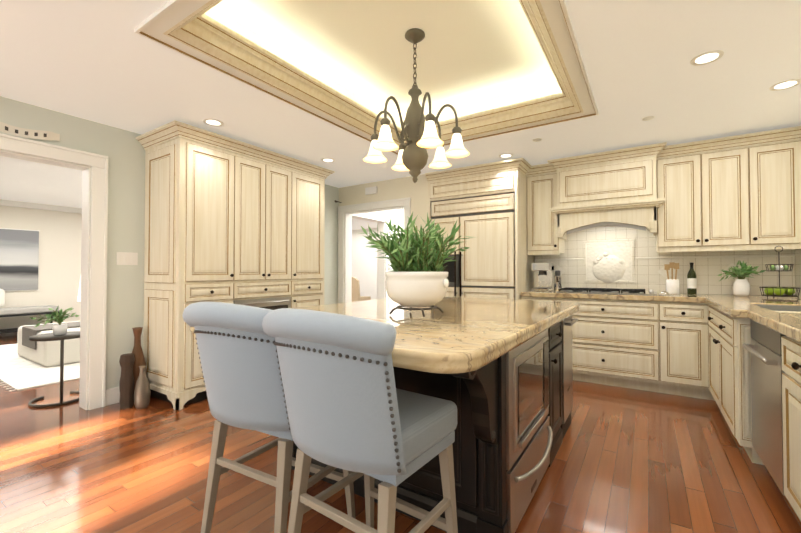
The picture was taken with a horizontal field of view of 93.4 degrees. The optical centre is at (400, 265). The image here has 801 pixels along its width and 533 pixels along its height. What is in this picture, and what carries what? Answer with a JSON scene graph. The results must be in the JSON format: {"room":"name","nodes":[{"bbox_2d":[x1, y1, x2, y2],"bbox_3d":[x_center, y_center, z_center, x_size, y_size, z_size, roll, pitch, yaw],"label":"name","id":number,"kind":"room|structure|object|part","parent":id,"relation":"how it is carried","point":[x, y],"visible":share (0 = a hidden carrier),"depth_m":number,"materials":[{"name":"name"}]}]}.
{"room":"kitchen","nodes":[
{"label":"kitchen","id":0,"kind":"room"},
{"bbox_2d":[0,205,81,328],"bbox_3d":[-6.535,0.068,7.731,0.120,2.440,12.240,-1,-1,33],"label":"wall","id":1,"kind":"structure","parent":0,"point":[59,266],"depth_m":7.29,"materials":[{"name":"beige paint"}]},
{"bbox_2d":[0,228,38,290],"bbox_3d":[-7.226,-0.102,6.525,0.037,1.130,1.450,-1,-1,33],"label":"painting","id":2,"kind":"object","parent":1,"relation":"attached to","point":[19,256],"visible":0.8,"depth_m":6.89,"materials":[{"name":"white paint"}]},
{"bbox_2d":[0,199,81,336],"bbox_3d":[-6.455,0.067,7.679,0.070,2.440,12.000,-1,-1,33],"label":"crown molding","id":3,"kind":"structure","parent":1,"relation":"attached to","point":[2,202],"depth_m":7.05,"materials":[{"name":"white wood"}]},
{"bbox_2d":[0,96,403,388],"bbox_3d":[-1.943,0.013,4.365,0.150,2.440,10.620,-1,-1,33],"label":"wall","id":4,"kind":"structure","parent":0,"point":[123,150],"depth_m":3.37,"materials":[{"name":"grey paint"}]},
{"bbox_2d":[0,122,59,140],"bbox_3d":[-2.897,-1.027,2.759,0.026,0.124,0.620,-1,-1,33],"label":"banner sign","id":5,"kind":"object","parent":4,"relation":"attached to","point":[24,132],"visible":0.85,"depth_m":2.86,"materials":[{"name":"beige"}]},
{"bbox_2d":[0,133,107,409],"bbox_3d":[-3.159,0.123,2.499,0.221,2.157,1.947,-1,-1,33],"label":"door frame","id":6,"kind":"structure","parent":4,"relation":"attached to","point":[94,271],"depth_m":3.19,"materials":[{"name":"white wood"}]},
{"bbox_2d":[105,387,119,405],"bbox_3d":[-2.474,1.147,3.379,0.018,0.140,0.297,-1,-1,33],"label":"baseboard","id":7,"kind":"structure","parent":4,"relation":"attached to","point":[112,395],"depth_m":3.30,"materials":[{"name":"white wood"}]},
{"bbox_2d":[116,252,137,264],"bbox_3d":[-2.470,-0.060,3.412,0.010,0.115,0.165,-1,-1,33],"label":"switch plate","id":8,"kind":"object","parent":4,"relation":"attached to","point":[127,258],"visible":1,"depth_m":3.41,"materials":[{"name":"white paint"}]},
{"bbox_2d":[352,228,376,299],"bbox_3d":[-0.849,0.125,11.256,5.550,2.440,0.120,-1,-1,33],"label":"wall","id":9,"kind":"structure","parent":0,"point":[364,266],"depth_m":11.33,"materials":[{"name":"white paint"}]},
{"bbox_2d":[204,0,561,128],"bbox_3d":[0.096,-1.423,2.508,1.820,0.290,2.400,-1,-1,33],"label":"ceiling","id":10,"kind":"structure","parent":0,"point":[475,56],"depth_m":2.66,"materials":[{"name":"beige paint"}]},
{"bbox_2d":[150,0,229,43],"bbox_3d":[-0.534,-1.310,1.551,1.440,0.157,0.223,-1,-1,33],"label":"trim","id":11,"kind":"structure","parent":10,"relation":"attached to","point":[190,29],"depth_m":1.92,"materials":[{"name":"white wood"}]},
{"bbox_2d":[134,16,405,154],"bbox_3d":[-0.619,-1.286,2.973,0.223,0.157,2.510,-1,-1,33],"label":"trim","id":12,"kind":"structure","parent":10,"relation":"attached to","point":[231,54],"depth_m":2.53,"materials":[{"name":"white wood"}]},
{"bbox_2d":[363,28,469,182],"bbox_3d":[0.096,-1.040,2.502,0.681,0.994,0.706,-1,-1,33],"label":"chandelier","id":13,"kind":"object","parent":10,"relation":"hanging from","point":[421,135],"visible":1,"depth_m":2.45,"materials":[{"name":"brown metal"}]},
{"bbox_2d":[406,95,565,149],"bbox_3d":[0.717,-1.278,3.467,1.440,0.157,0.223,-1,-1,33],"label":"trim","id":14,"kind":"structure","parent":10,"relation":"attached to","point":[542,111],"depth_m":3.30,"materials":[{"name":"white wood"}]},
{"bbox_2d":[519,0,597,120],"bbox_3d":[0.811,-1.302,2.039,0.223,0.157,2.510,-1,-1,33],"label":"trim","id":15,"kind":"structure","parent":10,"relation":"attached to","point":[549,20],"depth_m":2.24,"materials":[{"name":"white wood"}]},
{"bbox_2d":[339,174,427,302],"bbox_3d":[-0.243,0.029,5.369,1.600,2.440,0.120,-1,-1,33],"label":"wall","id":16,"kind":"structure","parent":0,"point":[406,187],"depth_m":5.19,"materials":[{"name":"beige paint"}]},
{"bbox_2d":[365,186,376,194],"bbox_3d":[-0.419,-1.070,5.409,0.200,0.100,0.035,-1,-1,33],"label":"air vent","id":17,"kind":"object","parent":16,"relation":"in","point":[370,190],"visible":0.98,"depth_m":5.39,"materials":[{"name":"white metal"}]},
{"bbox_2d":[338,197,410,302],"bbox_3d":[-0.367,0.176,5.451,1.297,2.147,0.197,-1,-1,33],"label":"door frame","id":18,"kind":"structure","parent":16,"relation":"attached to","point":[404,203],"depth_m":5.71,"materials":[{"name":"white wood"}]},
{"bbox_2d":[0,335,800,532],"bbox_3d":[-1.935,1.270,4.769,11.200,0.060,12.500,-1,-1,33],"label":"floor","id":19,"kind":"structure","parent":0,"point":[627,460],"depth_m":2.15,"materials":[{"name":"brown wood"}]},
{"bbox_2d":[0,289,58,333],"bbox_3d":[-6.964,0.835,6.357,0.480,0.860,1.780,-1,-1,33],"label":"bench","id":20,"kind":"object","parent":19,"relation":"on","point":[22,311],"visible":0.81,"depth_m":6.59,"materials":[{"name":"black"}]},
{"bbox_2d":[0,289,4,307],"bbox_3d":[-7.079,0.575,6.478,0.130,0.335,0.400,-1,-1,33],"label":"pillow","id":21,"kind":"object","parent":20,"relation":"on","point":[2,293],"depth_m":6.58,"materials":[{"name":"white fabric"}]},
{"bbox_3d":[-6.964,1.055,6.353,0.480,0.420,1.780,-1,-1,33],"label":"frame","id":22,"kind":"part","parent":20,"relation":"part of","materials":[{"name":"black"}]},
{"bbox_2d":[0,305,58,315],"bbox_3d":[-6.964,0.795,6.357,0.450,0.100,1.750,-1,-1,33],"label":"cushion","id":23,"kind":"object","parent":20,"relation":"on","point":[28,310],"depth_m":6.64,"materials":[{"name":"grey fabric"}]},
{"bbox_2d":[0,343,79,390],"bbox_3d":[-4.426,1.247,5.619,3.300,0.012,2.600,-1,-1,33],"label":"living room rug","id":24,"kind":"object","parent":19,"relation":"on","point":[18,372],"visible":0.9,"depth_m":4.29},
{"bbox_2d":[17,321,79,366],"bbox_3d":[-4.400,1.019,5.295,1.200,0.431,1.220,-1,-1,33],"label":"ottoman","id":25,"kind":"object","parent":24,"relation":"on","point":[45,353],"visible":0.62,"depth_m":4.69,"materials":[{"name":"white fabric"}]},
{"bbox_2d":[22,321,79,349],"bbox_3d":[-4.475,0.923,5.137,0.550,0.245,0.870,-1,-1,33],"label":"throw","id":26,"kind":"object","parent":25,"relation":"on","point":[27,331],"depth_m":4.81,"materials":[{"name":"grey fabric"}]},
{"bbox_2d":[77,276,80,301],"bbox_3d":[-5.495,0.684,6.697,0.380,1.146,0.380,-1,-1,33],"label":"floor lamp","id":27,"kind":"object","parent":24,"relation":"on","point":[79,296],"visible":0.02,"depth_m":6.54,"materials":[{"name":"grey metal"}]},
{"bbox_2d":[28,331,79,407],"bbox_3d":[-3.086,0.922,3.412,0.401,0.588,0.402,-1,-1,33],"label":"side table","id":28,"kind":"object","parent":19,"relation":"on","point":[52,337],"visible":0.77,"depth_m":3.28,"materials":[{"name":"grey metal"}]},
{"bbox_2d":[30,305,78,334],"bbox_3d":[-3.110,0.489,3.405,0.242,0.274,0.324,-1,-1,33],"label":"potted plant","id":29,"kind":"object","parent":28,"relation":"on","point":[59,329],"visible":1,"depth_m":3.39,"materials":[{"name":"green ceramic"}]},
{"bbox_2d":[119,327,150,409],"bbox_3d":[-2.291,0.885,3.273,0.335,0.660,0.234,-1,-1,33],"label":"vases","id":30,"kind":"object","parent":19,"relation":"on","point":[134,386],"visible":1,"depth_m":3.20,"materials":[{"name":"brown ceramic"}]},
{"bbox_2d":[136,120,333,410],"bbox_3d":[-1.630,0.028,4.053,0.709,2.400,1.884,-1,-1,33],"label":"pantry","id":31,"kind":"object","parent":19,"relation":"on","point":[230,220],"visible":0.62,"depth_m":3.46,"materials":[{"name":"beige wood"}]},
{"bbox_2d":[182,302,355,532],"bbox_3d":[-0.560,0.664,1.614,0.571,1.052,0.624,-1,-1,29],"label":"stool","id":32,"kind":"object","parent":19,"relation":"on","point":[239,359],"visible":0.73,"depth_m":1.40,"materials":[{"name":"fabric"}]},
{"bbox_3d":[-0.525,0.911,1.673,0.456,0.560,0.480,-1,-1,29],"label":"frame","id":33,"kind":"part","parent":32,"relation":"part of","materials":[{"name":"wood"}]},
{"bbox_2d":[262,308,457,532],"bbox_3d":[-0.139,0.659,1.327,0.571,1.052,0.624,-1,-1,36],"label":"stool","id":34,"kind":"object","parent":19,"relation":"on","point":[349,406],"visible":1,"depth_m":1.12,"materials":[{"name":"fabric"}]},
{"bbox_3d":[-0.096,0.906,1.381,0.456,0.560,0.480,-1,-1,36],"label":"frame","id":35,"kind":"part","parent":34,"relation":"part of","materials":[{"name":"wood"}]},
{"bbox_3d":[-0.077,0.573,1.412,0.462,0.115,0.400,-1,-1,36],"label":"seat","id":36,"kind":"part","parent":34,"relation":"part of","materials":[{"name":"fabric"}]},
{"bbox_2d":[352,277,370,301],"bbox_3d":[-1.169,0.818,10.159,0.500,1.022,0.550,-1,-1,33],"label":"dining chair","id":37,"kind":"object","parent":19,"relation":"on","point":[356,296],"visible":0.35,"depth_m":9.89,"materials":[{"name":"beige"}]},
{"bbox_2d":[291,309,578,532],"bbox_3d":[0.250,0.769,2.454,1.435,0.864,1.978,-1,-1,33],"label":"kitchen island","id":38,"kind":"object","parent":19,"relation":"on","point":[498,373],"depth_m":1.68,"materials":[{"name":"black wood"}]},
{"bbox_2d":[189,297,579,380],"bbox_3d":[0.152,0.321,2.383,1.520,0.090,2.240,-1,-1,33],"label":"island countertop","id":39,"kind":"structure","parent":38,"relation":"on","point":[458,343],"depth_m":1.67,"materials":[{"name":"beige stone"}]},
{"bbox_2d":[360,212,468,316],"bbox_3d":[0.078,0.000,2.071,0.649,0.532,0.649,-1,-1,33],"label":"centerpiece bowl","id":40,"kind":"object","parent":39,"relation":"on","point":[416,277],"visible":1,"depth_m":1.95,"materials":[{"name":"white ceramic"}]},
{"bbox_2d":[360,212,468,271],"bbox_3d":[0.078,-0.098,2.072,0.649,0.337,0.649,-1,-1,33],"label":"plant","id":41,"kind":"object","parent":40,"relation":"on","point":[406,253],"depth_m":1.96,"materials":[{"name":"green plant"}]},
{"bbox_2d":[385,272,448,306],"bbox_3d":[0.089,0.129,2.070,0.380,0.190,0.348,-1,-1,33],"label":"bowl","id":42,"kind":"object","parent":40,"relation":"on","point":[407,289],"depth_m":1.93,"materials":[{"name":"white ceramic"}]},
{"bbox_2d":[425,158,533,299],"bbox_3d":[1.038,0.039,4.748,1.219,2.400,0.804,-1,-1,33],"label":"fridge","id":43,"kind":"object","parent":19,"relation":"on","point":[484,206],"visible":0.69,"depth_m":4.43,"materials":[{"name":"beige wood"}]},
{"bbox_2d":[521,298,555,300],"bbox_3d":[1.679,0.794,4.420,0.356,0.880,0.632,-1,-1,33],"label":"base cabinet","id":44,"kind":"object","parent":19,"relation":"on","point":[540,299],"depth_m":4.14,"materials":[{"name":"beige wood"}]},
{"bbox_2d":[556,298,659,392],"bbox_3d":[2.217,0.788,4.068,0.930,0.880,0.632,-1,-1,33],"label":"base cabinet","id":45,"kind":"object","parent":19,"relation":"on","point":[617,344],"depth_m":3.75,"materials":[{"name":"beige wood"}]},
{"bbox_2d":[520,290,711,301],"bbox_3d":[2.235,0.323,4.053,1.696,0.050,0.652,-1,-1,33],"label":"countertop","id":46,"kind":"structure","parent":45,"relation":"on","point":[526,294],"depth_m":3.73,"materials":[{"name":"beige stone"}]},
{"bbox_2d":[531,263,561,291],"bbox_3d":[1.721,0.137,4.432,0.311,0.330,0.340,-1,-1,33],"label":"coffee machine","id":47,"kind":"object","parent":46,"relation":"on","point":[546,279],"visible":0.94,"depth_m":4.42,"materials":[{"name":"silver metal"}]},
{"bbox_2d":[557,287,657,294],"bbox_3d":[2.219,0.276,4.069,0.910,0.042,0.500,-1,-1,33],"label":"cooktop","id":48,"kind":"object","parent":46,"relation":"in","point":[607,291],"visible":1,"depth_m":3.94,"materials":[{"name":"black metal"}]},
{"bbox_2d":[659,291,669,294],"bbox_3d":[2.591,0.271,3.706,0.090,0.039,0.090,-1,-1,33],"label":"dome","id":49,"kind":"object","parent":46,"relation":"on","point":[663,293],"visible":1,"depth_m":3.68,"materials":[{"name":"white ceramic"}]},
{"bbox_2d":[664,262,679,293],"bbox_3d":[2.797,0.131,3.885,0.124,0.325,0.116,-1,-1,33],"label":"utensil canister","id":50,"kind":"object","parent":46,"relation":"on","point":[672,286],"visible":0.98,"depth_m":3.85,"materials":[{"name":"white ceramic"}]},
{"bbox_2d":[687,263,696,293],"bbox_3d":[2.951,0.133,3.820,0.078,0.320,0.078,-1,-1,33],"label":"wine bottle","id":51,"kind":"object","parent":46,"relation":"on","point":[691,282],"visible":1,"depth_m":3.80,"materials":[{"name":"green glass"}]},
{"bbox_2d":[660,302,707,399],"bbox_3d":[2.795,0.782,3.691,0.450,0.880,0.632,-1,-1,33],"label":"base cabinet","id":52,"kind":"object","parent":19,"relation":"on","point":[681,323],"depth_m":3.46,"materials":[{"name":"beige wood"}]},
{"bbox_2d":[704,306,739,444],"bbox_3d":[2.692,0.765,2.649,0.707,0.880,1.265,-1,-1,33],"label":"base cabinet","id":53,"kind":"object","parent":19,"relation":"on","point":[737,359],"depth_m":2.67,"materials":[{"name":"beige wood"}]},
{"bbox_2d":[736,314,779,489],"bbox_3d":[2.193,0.752,1.858,0.678,0.880,0.621,-1,-1,33],"label":"dishwasher","id":54,"kind":"object","parent":19,"relation":"on","point":[755,342],"depth_m":2.11,"materials":[{"name":"silver metal"}]},
{"bbox_2d":[704,294,800,345],"bbox_3d":[1.550,0.272,0.924,0.726,0.050,6.642,-1,-1,33],"label":"countertop","id":55,"kind":"structure","parent":54,"relation":"on","point":[789,325],"depth_m":2.36,"materials":[{"name":"beige stone"}]},
{"bbox_2d":[718,261,765,295],"bbox_3d":[3.211,0.119,3.553,0.364,0.337,0.365,-1,-1,33],"label":"potted plant","id":56,"kind":"object","parent":55,"relation":"on","point":[741,285],"visible":1,"depth_m":3.50,"materials":[{"name":"green plant"}]},
{"bbox_2d":[756,302,800,313],"bbox_3d":[2.553,0.385,2.356,0.430,0.210,0.780,-1,-1,33],"label":"sink","id":57,"kind":"object","parent":55,"relation":"in","point":[791,309],"depth_m":2.69,"materials":[{"name":"beige stone"}]},
{"bbox_2d":[759,246,800,298],"bbox_3d":[3.283,0.057,3.270,0.258,0.454,0.258,-1,-1,33],"label":"fruit basket","id":58,"kind":"object","parent":55,"relation":"on","point":[779,291],"visible":1,"depth_m":3.24,"materials":[{"name":"green food"}]},
{"bbox_2d":[776,334,800,520],"bbox_3d":[1.879,0.744,1.334,0.632,0.880,0.601,-1,-1,33],"label":"base cabinet","id":59,"kind":"object","parent":19,"relation":"on","point":[788,353],"depth_m":1.66,"materials":[{"name":"beige wood"}]},
{"bbox_2d":[0,0,800,229],"bbox_3d":[-1.962,-1.221,4.768,11.040,0.040,12.240,-1,-1,33],"label":"ceiling","id":60,"kind":"structure","parent":0,"point":[100,61],"depth_m":2.62,"materials":[{"name":"white paint"}]},
{"bbox_2d":[203,119,223,125],"bbox_3d":[-1.603,-1.222,3.232,0.158,0.006,0.158,0,-1,6],"label":"recessed light","id":61,"kind":"object","parent":60,"relation":"in","point":[213,122],"depth_m":3.23,"materials":[{"name":"white"}]},
{"bbox_2d":[321,158,334,161],"bbox_3d":[-0.829,-1.204,4.326,0.158,0.006,0.158,0,-1,24],"label":"recessed light","id":62,"kind":"object","parent":60,"relation":"in","point":[324,159],"depth_m":4.32,"materials":[{"name":"white"}]},
{"bbox_2d":[499,153,512,157],"bbox_3d":[1.164,-1.207,4.160,0.158,0.006,0.158,0,-1,-12],"label":"recessed light","id":63,"kind":"object","parent":60,"relation":"in","point":[507,155],"depth_m":4.15,"materials":[{"name":"white"}]},
{"bbox_2d":[642,116,653,120],"bbox_3d":[2.064,-1.223,3.143,0.089,0.005,0.089,0,-1,0],"label":"recessed light","id":64,"kind":"object","parent":60,"relation":"in","point":[648,117],"depth_m":3.14,"materials":[{"name":"white"}]},
{"bbox_2d":[690,50,723,65],"bbox_3d":[1.832,-1.238,2.256,0.158,0.006,0.158,0,-1,-12],"label":"recessed light","id":65,"kind":"object","parent":60,"relation":"in","point":[708,57],"depth_m":2.25,"materials":[{"name":"white"}]},
{"bbox_2d":[769,79,800,90],"bbox_3d":[2.634,-1.232,2.580,0.158,0.006,0.158,0,-1,-12],"label":"recessed light","id":66,"kind":"object","parent":60,"relation":"in","point":[783,85],"depth_m":2.57,"materials":[{"name":"white"}]},
{"bbox_2d":[525,156,760,295],"bbox_3d":[2.298,0.015,4.487,3.620,2.440,0.120,-1,-1,33],"label":"wall","id":67,"kind":"structure","parent":0,"point":[620,209],"depth_m":4.35,"materials":[{"name":"beige paint"}]},
{"bbox_2d":[526,163,563,253],"bbox_3d":[1.756,-0.657,4.561,0.356,1.015,0.352,-1,-1,33],"label":"upper cabinet","id":68,"kind":"object","parent":67,"relation":"attached to","point":[542,238],"depth_m":4.41,"materials":[{"name":"beige wood"}]},
{"bbox_2d":[547,142,666,239],"bbox_3d":[2.242,-0.744,4.130,1.086,0.855,0.544,-1,-1,33],"label":"range hood","id":69,"kind":"object","parent":67,"relation":"attached to","point":[614,186],"visible":1,"depth_m":3.93,"materials":[{"name":"beige wood"}]},
{"bbox_2d":[534,225,800,296],"bbox_3d":[0.876,-0.141,1.375,2.357,0.790,6.650,-1,-1,33],"label":"backsplash","id":70,"kind":"structure","parent":67,"relation":"attached to","point":[605,256],"depth_m":4.15,"materials":[{"name":"beige tile"}]},
{"bbox_2d":[656,134,751,251],"bbox_3d":[2.975,-0.670,3.765,0.696,1.015,0.352,-1,-1,33],"label":"upper cabinet","id":71,"kind":"object","parent":67,"relation":"attached to","point":[706,186],"depth_m":3.59,"materials":[{"name":"beige wood"}]},
{"bbox_2d":[752,126,800,249],"bbox_3d":[3.420,-0.674,3.475,0.366,1.015,0.352,-1,-1,33],"label":"upper cabinet","id":72,"kind":"object","parent":67,"relation":"attached to","point":[776,154],"depth_m":3.33,"materials":[{"name":"beige wood"}]}
]}

